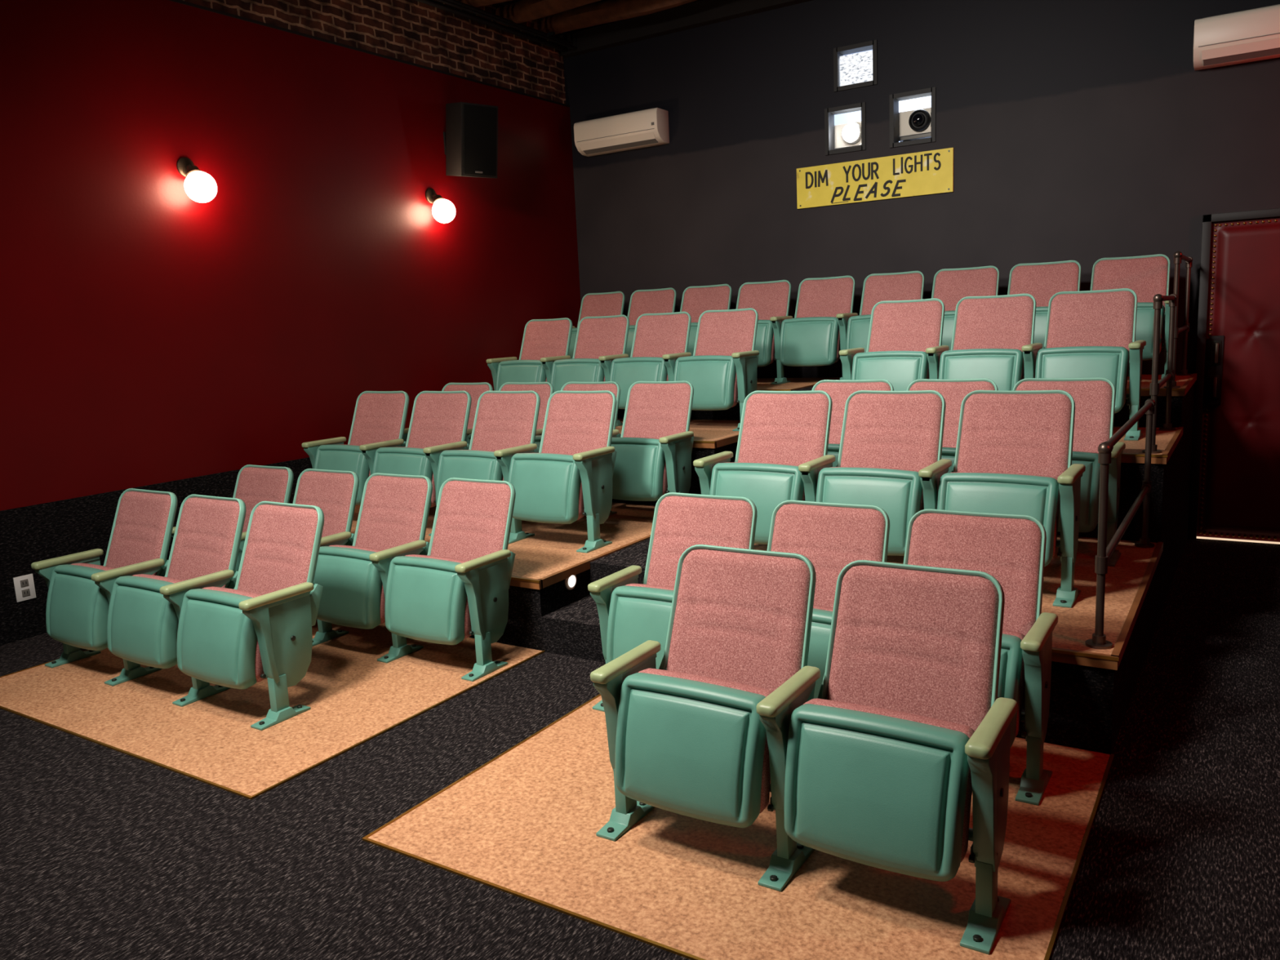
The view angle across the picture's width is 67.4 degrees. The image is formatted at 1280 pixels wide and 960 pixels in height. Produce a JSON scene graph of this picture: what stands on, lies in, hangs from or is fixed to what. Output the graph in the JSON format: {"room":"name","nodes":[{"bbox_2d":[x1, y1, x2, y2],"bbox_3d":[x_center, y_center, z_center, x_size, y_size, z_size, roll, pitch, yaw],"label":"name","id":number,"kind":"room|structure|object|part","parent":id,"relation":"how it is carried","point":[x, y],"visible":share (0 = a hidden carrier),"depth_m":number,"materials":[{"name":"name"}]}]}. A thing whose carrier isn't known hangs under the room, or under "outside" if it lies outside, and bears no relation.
{"room":"auditorium","nodes":[
{"label":"auditorium","id":0,"kind":"room"},
{"bbox_2d":[0,0,581,511],"bbox_3d":[-3.492,-0.928,5.341,0.120,3.820,10.600,3,11,32],"label":"wall","id":1,"kind":"structure","parent":0,"point":[151,333],"depth_m":6.36,"materials":[{"name":"paint"}]},
{"bbox_2d":[0,457,312,645],"bbox_3d":[-3.369,0.495,5.539,0.012,0.739,10.600,3,11,32],"label":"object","id":2,"kind":"structure","parent":1,"relation":"attached to","point":[28,535],"depth_m":5.50,"materials":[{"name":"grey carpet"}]},
{"bbox_2d":[13,573,35,602],"bbox_3d":[-3.457,0.606,5.391,0.010,0.140,0.100,3,11,32],"label":"wall outlet","id":3,"kind":"object","parent":2,"relation":"attached to","point":[24,588],"visible":1,"depth_m":5.39,"materials":[{"name":"white plastic"}]},
{"bbox_2d":[176,157,217,202],"bbox_3d":[-2.784,-1.894,6.040,0.229,0.290,0.189,3,11,32],"label":"wall sconce","id":4,"kind":"object","parent":1,"relation":"attached to","point":[200,186],"visible":1,"depth_m":5.99,"materials":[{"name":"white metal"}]},
{"bbox_2d":[176,157,201,177],"bbox_3d":[-2.829,-1.970,6.054,0.131,0.140,0.120,3,11,32],"label":"socket","id":5,"kind":"object","parent":4,"relation":"attached to","point":[185,166],"depth_m":6.04,"materials":[{"name":"brown metal"}]},
{"bbox_3d":[-2.765,-1.844,6.037,0.189,0.190,0.189,3,11,32],"label":"globe","id":6,"kind":"part","parent":4,"relation":"part of","materials":[{"name":"white glass"}]},
{"bbox_2d":[168,0,569,107],"bbox_3d":[-3.598,-3.160,4.972,0.122,0.750,10.600,3,11,32],"label":"brick","id":7,"kind":"object","parent":1,"relation":"attached to","point":[414,33],"depth_m":7.79,"materials":[{"name":"brown brick"}]},
{"bbox_2d":[425,188,455,222],"bbox_3d":[-1.621,-2.245,7.836,0.229,0.290,0.189,3,11,32],"label":"wall sconce","id":8,"kind":"object","parent":1,"relation":"attached to","point":[443,211],"visible":1,"depth_m":7.78,"materials":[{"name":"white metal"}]},
{"bbox_2d":[425,188,444,204],"bbox_3d":[-1.666,-2.322,7.850,0.131,0.140,0.120,3,11,32],"label":"socket","id":9,"kind":"object","parent":8,"relation":"attached to","point":[431,196],"depth_m":7.83,"materials":[{"name":"brown metal"}]},
{"bbox_3d":[-1.602,-2.195,7.833,0.189,0.190,0.189,3,11,32],"label":"globe","id":10,"kind":"part","parent":8,"relation":"part of","materials":[{"name":"white glass"}]},
{"bbox_2d":[443,102,497,177],"bbox_3d":[-1.407,-2.787,7.885,0.488,0.601,0.414,3,11,32],"label":"wall speaker","id":11,"kind":"object","parent":1,"relation":"attached to","point":[470,137],"visible":1,"depth_m":7.78,"materials":[{"name":"black plastic"}]},
{"bbox_2d":[414,0,577,52],"bbox_3d":[-3.481,-3.292,4.870,0.265,0.076,10.600,3,11,32],"label":"conduit","id":12,"kind":"object","parent":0,"point":[539,34],"depth_m":8.31,"materials":[{"name":"black metal"}]},
{"bbox_2d":[499,0,606,18],"bbox_3d":[-0.564,-3.402,2.947,7.382,0.100,10.820,3,11,32],"label":"ceiling","id":13,"kind":"structure","parent":0,"point":[508,2],"depth_m":8.53,"materials":[{"name":"brown wood"}]},
{"bbox_2d":[456,0,511,9],"bbox_3d":[1.507,-3.852,6.162,7.142,0.206,0.221,3,11,32],"label":"joist","id":14,"kind":"object","parent":13,"relation":"attached to","point":[476,3],"depth_m":7.93,"materials":[{"name":"brown wood"}]},
{"bbox_2d":[495,0,600,26],"bbox_3d":[1.788,-3.944,6.595,7.142,0.212,0.227,3,11,32],"label":"joist","id":15,"kind":"object","parent":13,"relation":"attached to","point":[523,11],"depth_m":8.25,"materials":[{"name":"brown wood"}]},
{"bbox_2d":[533,0,696,34],"bbox_3d":[2.067,-4.030,7.025,7.142,0.214,0.227,3,11,32],"label":"joist","id":16,"kind":"object","parent":13,"relation":"attached to","point":[608,11],"depth_m":8.52,"materials":[{"name":"brown wood"}]},
{"bbox_2d":[0,538,1279,959],"bbox_3d":[-0.344,1.115,3.701,7.142,0.170,10.600,3,11,32],"label":"floor","id":17,"kind":"structure","parent":0,"point":[106,853],"depth_m":3.05,"materials":[{"name":"grey carpet"}]},
{"bbox_2d":[171,464,293,571],"bbox_3d":[-2.365,0.369,5.646,0.583,0.850,0.544,3,11,32],"label":"seat","id":18,"kind":"object","parent":17,"relation":"on","point":[255,484],"visible":0.27,"depth_m":5.72,"materials":[{"name":"fabric"}]},
{"bbox_2d":[0,619,545,799],"bbox_3d":[-1.885,0.935,4.696,2.281,0.008,1.680,3,11,32],"label":"floor panel","id":19,"kind":"object","parent":17,"relation":"on","point":[354,698],"visible":0.68,"depth_m":4.27,"materials":[{"name":"beige wood"}]},
{"bbox_2d":[31,488,177,667],"bbox_3d":[-2.689,0.507,4.903,0.583,0.850,0.544,3,11,32],"label":"seat","id":20,"kind":"object","parent":19,"relation":"on","point":[77,611],"visible":0.78,"depth_m":4.85,"materials":[{"name":"fabric"}]},
{"bbox_2d":[91,493,246,685],"bbox_3d":[-2.220,0.534,4.604,0.602,0.850,0.553,3,11,32],"label":"seat","id":21,"kind":"object","parent":19,"relation":"on","point":[142,624],"visible":0.8,"depth_m":4.55,"materials":[{"name":"plastic"}]},
{"bbox_2d":[159,501,324,730],"bbox_3d":[-1.723,0.563,4.288,0.649,0.850,0.541,3,11,32],"label":"seat","id":22,"kind":"object","parent":19,"relation":"on","point":[249,633],"visible":1,"depth_m":4.15,"materials":[{"name":"fabric"}]},
{"bbox_2d":[238,468,359,559],"bbox_3d":[-1.896,0.396,5.347,0.602,0.850,0.553,3,11,32],"label":"seat","id":23,"kind":"object","parent":19,"relation":"on","point":[335,491],"visible":0.27,"depth_m":5.36,"materials":[{"name":"fabric"}]},
{"bbox_2d":[311,472,432,646],"bbox_3d":[-1.421,0.423,5.045,0.602,0.850,0.553,3,11,32],"label":"seat","id":24,"kind":"object","parent":19,"relation":"on","point":[394,509],"visible":0.77,"depth_m":4.99,"materials":[{"name":"fabric"}]},
{"bbox_2d":[368,477,515,681],"bbox_3d":[-0.925,0.452,4.729,0.649,0.850,0.541,3,11,32],"label":"seat","id":25,"kind":"object","parent":19,"relation":"on","point":[453,593],"visible":1,"depth_m":4.60,"materials":[{"name":"plastic"}]},
{"bbox_2d":[362,693,1114,959],"bbox_3d":[0.395,1.066,3.244,1.988,0.008,1.680,3,11,32],"label":"floor panel","id":26,"kind":"object","parent":17,"relation":"on","point":[524,824],"visible":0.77,"depth_m":2.83,"materials":[{"name":"beige wood"}]},
{"bbox_2d":[587,492,757,711],"bbox_3d":[0.161,0.517,4.019,0.583,0.850,0.544,3,11,32],"label":"seat","id":27,"kind":"object","parent":26,"relation":"on","point":[631,614],"visible":0.48,"depth_m":4.02,"materials":[{"name":"fabric"}]},
{"bbox_2d":[590,544,816,841],"bbox_3d":[0.222,0.679,3.020,0.583,0.850,0.544,3,11,32],"label":"seat","id":28,"kind":"object","parent":26,"relation":"on","point":[686,736],"visible":0.91,"depth_m":2.96,"materials":[{"name":"fabric"}]},
{"bbox_2d":[766,499,889,698],"bbox_3d":[0.630,0.544,3.720,0.602,0.850,0.553,3,11,32],"label":"seat","id":29,"kind":"object","parent":26,"relation":"on","point":[832,536],"visible":0.22,"depth_m":3.76,"materials":[{"name":"fabric"}]},
{"bbox_2d":[755,560,1017,954],"bbox_3d":[0.714,0.708,2.707,0.649,0.850,0.541,3,11,32],"label":"seat","id":30,"kind":"object","parent":26,"relation":"on","point":[908,722],"visible":1,"depth_m":2.61,"materials":[{"name":"fabric"}]},
{"bbox_2d":[903,508,1057,805],"bbox_3d":[1.127,0.573,3.404,0.649,0.850,0.541,3,11,32],"label":"seat","id":31,"kind":"object","parent":26,"relation":"on","point":[1011,548],"visible":0.36,"depth_m":3.38,"materials":[{"name":"fabric"}]},
{"bbox_2d":[351,502,1163,754],"bbox_3d":[-0.109,0.558,5.597,5.423,0.451,1.875,3,11,32],"label":"platform","id":32,"kind":"object","parent":17,"relation":"on","point":[1091,689],"visible":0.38,"depth_m":4.61,"materials":[{"name":"brown wood"}]},
{"bbox_2d":[302,391,408,505],"bbox_3d":[-1.887,-0.158,6.489,0.583,0.850,0.544,3,11,32],"label":"seat","id":33,"kind":"object","parent":32,"relation":"on","point":[378,415],"visible":0.61,"depth_m":6.47,"materials":[{"name":"fabric"}]},
{"bbox_2d":[359,391,471,507],"bbox_3d":[-1.418,-0.131,6.190,0.602,0.850,0.553,3,11,32],"label":"seat","id":34,"kind":"object","parent":32,"relation":"on","point":[437,418],"visible":0.58,"depth_m":6.18,"materials":[{"name":"fabric"}]},
{"bbox_2d":[403,382,493,441],"bbox_3d":[-1.408,-0.272,7.044,0.583,0.850,0.544,3,11,32],"label":"seat","id":35,"kind":"object","parent":32,"relation":"on","point":[475,390],"visible":0.13,"depth_m":7.06,"materials":[{"name":"fabric"}]},
{"bbox_2d":[422,390,540,536],"bbox_3d":[-0.944,-0.104,5.888,0.602,0.850,0.553,3,11,32],"label":"seat","id":36,"kind":"object","parent":32,"relation":"on","point":[503,420],"visible":0.57,"depth_m":5.87,"materials":[{"name":"fabric"}]},
{"bbox_2d":[465,382,554,444],"bbox_3d":[-0.938,-0.245,6.745,0.602,0.850,0.553,3,11,32],"label":"seat","id":37,"kind":"object","parent":32,"relation":"on","point":[544,390],"visible":0.19,"depth_m":6.74,"materials":[{"name":"fabric"}]},
{"bbox_2d":[493,390,617,553],"bbox_3d":[-0.447,-0.075,5.572,0.649,0.850,0.541,3,11,32],"label":"seat","id":38,"kind":"object","parent":32,"relation":"on","point":[569,479],"visible":0.91,"depth_m":5.43,"materials":[{"name":"fabric"}]},
{"bbox_2d":[564,574,576,590],"bbox_3d":[-0.354,0.521,4.944,0.013,0.092,0.092,3,11,32],"label":"step light","id":39,"kind":"object","parent":32,"relation":"attached to","point":[571,582],"visible":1,"depth_m":4.93,"materials":[{"name":"white glass"}]},
{"bbox_2d":[534,381,620,448],"bbox_3d":[-0.464,-0.218,6.444,0.602,0.850,0.553,3,11,32],"label":"seat","id":40,"kind":"object","parent":32,"relation":"on","point":[611,386],"visible":0.09,"depth_m":6.49,"materials":[{"name":"fabric"}]},
{"bbox_2d":[586,380,693,519],"bbox_3d":[0.033,-0.190,6.127,0.649,0.850,0.541,3,11,32],"label":"seat","id":41,"kind":"object","parent":32,"relation":"on","point":[654,446],"visible":0.66,"depth_m":5.97,"materials":[{"name":"fabric"}]},
{"bbox_2d":[693,390,832,544],"bbox_3d":[0.641,-0.008,4.851,0.583,0.850,0.544,3,11,32],"label":"seat","id":42,"kind":"object","parent":32,"relation":"on","point":[780,432],"visible":0.66,"depth_m":4.83,"materials":[{"name":"fabric"}]},
{"bbox_2d":[811,379,893,466],"bbox_3d":[1.103,-0.125,5.427,0.583,0.850,0.544,3,11,32],"label":"seat","id":43,"kind":"object","parent":32,"relation":"on","point":[839,390],"visible":0.12,"depth_m":5.52,"materials":[{"name":"fabric"}]},
{"bbox_2d":[798,390,946,555],"bbox_3d":[1.110,0.019,4.553,0.602,0.850,0.553,3,11,32],"label":"seat","id":44,"kind":"object","parent":32,"relation":"on","point":[887,437],"visible":0.65,"depth_m":4.53,"materials":[{"name":"fabric"}]},
{"bbox_2d":[906,378,998,472],"bbox_3d":[1.573,-0.098,5.128,0.602,0.850,0.553,3,11,32],"label":"seat","id":45,"kind":"object","parent":32,"relation":"on","point":[953,392],"visible":0.2,"depth_m":5.18,"materials":[{"name":"fabric"}]},
{"bbox_2d":[918,390,1085,608],"bbox_3d":[1.607,0.048,4.236,0.649,0.850,0.541,3,11,32],"label":"seat","id":46,"kind":"object","parent":32,"relation":"on","point":[1014,452],"visible":0.77,"depth_m":4.20,"materials":[{"name":"fabric"}]},
{"bbox_2d":[1012,377,1125,566],"bbox_3d":[2.069,-0.070,4.812,0.649,0.850,0.541,3,11,32],"label":"seat","id":47,"kind":"object","parent":32,"relation":"on","point":[1094,398],"visible":0.38,"depth_m":4.77,"materials":[{"name":"fabric"}]},
{"bbox_2d":[1084,399,1155,649],"bbox_3d":[2.090,0.100,4.104,0.090,0.744,1.738,3,11,32],"label":"pipe railing","id":48,"kind":"object","parent":32,"relation":"on","point":[1099,641],"visible":1,"depth_m":3.47,"materials":[{"name":"metal"}]},
{"bbox_2d":[612,417,1183,624],"bbox_3d":[0.707,0.132,6.840,5.423,0.989,1.235,3,11,32],"label":"platform","id":49,"kind":"object","parent":17,"relation":"on","point":[711,437],"visible":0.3,"depth_m":5.21,"materials":[{"name":"brown wood"}]},
{"bbox_2d":[486,317,572,391],"bbox_3d":[-0.886,-0.899,7.936,0.583,0.850,0.544,3,11,32],"label":"seat","id":50,"kind":"object","parent":49,"relation":"on","point":[542,338],"visible":0.59,"depth_m":7.92,"materials":[{"name":"fabric"}]},
{"bbox_2d":[540,315,629,392],"bbox_3d":[-0.416,-0.872,7.637,0.602,0.850,0.553,3,11,32],"label":"seat","id":51,"kind":"object","parent":49,"relation":"on","point":[602,335],"visible":0.62,"depth_m":7.61,"materials":[{"name":"fabric"}]},
{"bbox_2d":[598,311,691,426],"bbox_3d":[0.058,-0.845,7.335,0.602,0.850,0.553,3,11,32],"label":"seat","id":52,"kind":"object","parent":49,"relation":"on","point":[655,335],"visible":0.62,"depth_m":7.31,"materials":[{"name":"fabric"}]},
{"bbox_2d":[662,307,759,431],"bbox_3d":[0.555,-0.816,7.019,0.649,0.850,0.541,3,11,32],"label":"seat","id":53,"kind":"object","parent":49,"relation":"on","point":[722,371],"visible":0.78,"depth_m":6.89,"materials":[{"name":"fabric"}]},
{"bbox_2d":[839,297,944,391],"bbox_3d":[1.670,-0.752,6.309,0.583,0.850,0.544,3,11,32],"label":"seat","id":54,"kind":"object","parent":49,"relation":"on","point":[900,332],"visible":0.71,"depth_m":6.29,"materials":[{"name":"fabric"}]},
{"bbox_2d":[925,293,1036,390],"bbox_3d":[2.139,-0.725,6.010,0.602,0.850,0.553,3,11,32],"label":"seat","id":55,"kind":"object","parent":49,"relation":"on","point":[990,332],"visible":0.59,"depth_m":5.99,"materials":[{"name":"fabric"}]},
{"bbox_2d":[1021,288,1146,440],"bbox_3d":[2.636,-0.697,5.694,0.649,0.850,0.541,3,11,32],"label":"seat","id":56,"kind":"object","parent":49,"relation":"on","point":[1090,334],"visible":0.8,"depth_m":5.66,"materials":[{"name":"fabric"}]},
{"bbox_2d":[1142,293,1177,453],"bbox_3d":[2.883,-0.617,5.285,0.090,0.804,1.066,3,11,32],"label":"pipe railing","id":57,"kind":"object","parent":49,"relation":"on","point":[1157,299],"visible":0.95,"depth_m":4.93,"materials":[{"name":"metal"}]},
{"bbox_2d":[617,373,1196,573],"bbox_3d":[1.377,-0.186,7.865,5.423,1.221,1.324,3,11,32],"label":"platform","id":58,"kind":"object","parent":17,"relation":"on","point":[1183,397],"visible":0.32,"depth_m":6.40,"materials":[{"name":"brown wood"}]},
{"bbox_2d":[568,291,625,358],"bbox_3d":[-0.469,-1.337,9.048,0.583,0.850,0.544,3,11,32],"label":"seat","id":59,"kind":"object","parent":58,"relation":"on","point":[606,304],"visible":0.26,"depth_m":9.10,"materials":[{"name":"fabric"}]},
{"bbox_2d":[625,287,676,357],"bbox_3d":[0.001,-1.310,8.749,0.602,0.850,0.553,3,11,32],"label":"seat","id":60,"kind":"object","parent":58,"relation":"on","point":[664,300],"visible":0.23,"depth_m":8.81,"materials":[{"name":"fabric"}]},
{"bbox_2d":[680,284,732,355],"bbox_3d":[0.475,-1.283,8.447,0.602,0.850,0.553,3,11,32],"label":"seat","id":61,"kind":"object","parent":58,"relation":"on","point":[696,300],"visible":0.26,"depth_m":8.51,"materials":[{"name":"fabric"}]},
{"bbox_2d":[735,280,791,366],"bbox_3d":[0.950,-1.256,8.145,0.602,0.850,0.553,3,11,32],"label":"seat","id":62,"kind":"object","parent":58,"relation":"on","point":[772,298],"visible":0.45,"depth_m":8.14,"materials":[{"name":"fabric"}]},
{"bbox_2d":[769,275,855,384],"bbox_3d":[1.424,-1.229,7.843,0.602,0.850,0.553,3,11,32],"label":"seat","id":63,"kind":"object","parent":58,"relation":"on","point":[811,338],"visible":0.88,"depth_m":7.76,"materials":[{"name":"fabric"}]},
{"bbox_2d":[835,271,924,379],"bbox_3d":[1.898,-1.202,7.542,0.602,0.850,0.553,3,11,32],"label":"seat","id":64,"kind":"object","parent":58,"relation":"on","point":[854,328],"visible":0.43,"depth_m":7.55,"materials":[{"name":"fabric"}]},
{"bbox_2d":[931,265,999,350],"bbox_3d":[2.373,-1.174,7.239,0.602,0.850,0.553,3,11,32],"label":"seat","id":65,"kind":"object","parent":58,"relation":"on","point":[950,286],"visible":0.28,"depth_m":7.30,"materials":[{"name":"fabric"}]},
{"bbox_2d":[1007,260,1081,349],"bbox_3d":[2.847,-1.147,6.938,0.602,0.850,0.553,3,11,32],"label":"seat","id":66,"kind":"object","parent":58,"relation":"on","point":[1042,281],"visible":0.23,"depth_m":6.99,"materials":[{"name":"fabric"}]},
{"bbox_2d":[1090,253,1170,379],"bbox_3d":[3.344,-1.119,6.621,0.649,0.850,0.541,3,11,32],"label":"seat","id":67,"kind":"object","parent":58,"relation":"on","point":[1148,276],"visible":0.37,"depth_m":6.63,"materials":[{"name":"fabric"}]},
{"bbox_2d":[1164,251,1192,388],"bbox_3d":[3.554,-1.062,6.299,0.090,0.824,1.178,3,11,32],"label":"pipe railing","id":68,"kind":"object","parent":58,"relation":"on","point":[1178,256],"visible":0.8,"depth_m":6.46,"materials":[{"name":"metal"}]},
{"bbox_2d":[561,0,1279,544],"bbox_3d":[2.430,-1.883,7.789,7.382,4.750,0.120,3,11,32],"label":"wall","id":69,"kind":"structure","parent":0,"point":[1086,132],"depth_m":7.58,"materials":[{"name":"grey paint"}]},
{"bbox_2d":[573,107,669,156],"bbox_3d":[-0.181,-3.260,9.008,0.930,0.292,0.217,3,11,32],"label":"air conditioner","id":70,"kind":"object","parent":69,"relation":"attached to","point":[649,127],"visible":1,"depth_m":8.90,"materials":[{"name":"beige plastic"}]},
{"bbox_2d":[560,0,812,57],"bbox_3d":[2.269,-4.008,7.345,7.142,0.180,0.100,3,11,32],"label":"ceiling beam","id":71,"kind":"structure","parent":69,"relation":"attached to","point":[703,12],"depth_m":8.59,"materials":[{"name":"brown wood"}]},
{"bbox_2d":[824,102,866,155],"bbox_3d":[1.738,-2.927,8.025,0.351,0.374,0.134,3,11,32],"label":"window","id":72,"kind":"structure","parent":69,"relation":"in","point":[829,113],"depth_m":8.01,"materials":[{"name":"black paint"}]},
{"bbox_2d":[833,40,877,92],"bbox_3d":[1.793,-3.395,7.897,0.367,0.340,0.134,3,11,32],"label":"window","id":73,"kind":"structure","parent":69,"relation":"in","point":[870,45],"depth_m":7.86,"materials":[{"name":"black paint"}]},
{"bbox_2d":[840,49,872,86],"bbox_3d":[1.783,-3.379,7.882,0.291,0.243,0.004,3,11,32],"label":"notice","id":74,"kind":"object","parent":73,"relation":"attached to","point":[856,68],"visible":1,"depth_m":7.88,"materials":[{"name":"white paper"}]},
{"bbox_2d":[796,147,953,208],"bbox_3d":[1.914,-2.480,7.921,1.323,0.335,0.022,3,11,32],"label":"painted sign","id":75,"kind":"object","parent":69,"relation":"attached to","point":[931,171],"visible":1,"depth_m":7.89,"materials":[{"name":"yellow metal"}]},
{"bbox_2d":[834,49,931,142],"bbox_3d":[2.492,-3.271,8.655,3.100,2.300,1.830,3,11,32],"label":"booth","id":76,"kind":"object","parent":69,"relation":"attached to","point":[922,102],"visible":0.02,"depth_m":9.54,"materials":[{"name":"white paint"}]},
{"bbox_2d":[834,121,861,149],"bbox_3d":[1.914,-2.563,8.310,0.400,0.970,0.530,3,11,32],"label":"projector","id":77,"kind":"object","parent":76,"relation":"on","point":[847,135],"visible":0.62,"depth_m":8.07,"materials":[{"name":"beige plastic"}]},
{"bbox_2d":[898,106,931,142],"bbox_3d":[2.392,-2.546,8.004,0.400,0.992,0.530,3,11,32],"label":"projector","id":78,"kind":"object","parent":76,"relation":"on","point":[916,124],"visible":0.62,"depth_m":7.79,"materials":[{"name":"beige plastic"}]},
{"bbox_2d":[888,87,936,147],"bbox_3d":[2.211,-2.905,7.722,0.369,0.410,0.134,3,11,32],"label":"window","id":79,"kind":"structure","parent":69,"relation":"in","point":[894,99],"depth_m":7.71,"materials":[{"name":"black paint"}]},
{"bbox_2d":[1187,208,1279,539],"bbox_3d":[4.452,-0.685,6.612,1.087,2.322,0.050,3,11,32],"label":"frame","id":80,"kind":"object","parent":69,"relation":"attached to","point":[1207,220],"visible":0.98,"depth_m":6.82,"materials":[{"name":"black paint"}]},
{"bbox_2d":[1193,4,1279,70],"bbox_3d":[4.156,-2.930,6.263,0.930,0.292,0.217,3,11,32],"label":"air conditioner","id":81,"kind":"object","parent":69,"relation":"attached to","point":[1251,35],"visible":1,"depth_m":6.31,"materials":[{"name":"beige plastic"}]},
{"bbox_2d":[1196,217,1279,542],"bbox_3d":[4.444,-0.664,6.598,0.975,2.247,0.088,3,11,32],"label":"door","id":82,"kind":"structure","parent":69,"relation":"in","point":[1242,482],"depth_m":6.74,"materials":[{"name":"red leather"}]},
{"bbox_3d":[4.075,-0.774,6.797,0.090,0.490,0.058,3,11,32],"label":"door pull","id":83,"kind":"part","parent":82,"relation":"part of","materials":[{"name":"brown metal"}]},
{"bbox_2d":[1199,219,1277,539],"bbox_3d":[4.458,-0.670,6.621,0.947,2.222,0.008,3,11,32],"label":"nailhead studs","id":84,"kind":"object","parent":82,"relation":"attached to","point":[1268,220],"visible":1,"depth_m":6.84,"materials":[{"name":"gold metal"}]},
{"bbox_2d":[1196,536,1279,544],"bbox_3d":[4.500,0.446,6.801,0.990,0.012,0.010,3,11,32],"label":"light","id":85,"kind":"object","parent":69,"relation":"attached to","point":[1197,537],"visible":1,"depth_m":6.92,"materials":[{"name":"white"}]}
]}

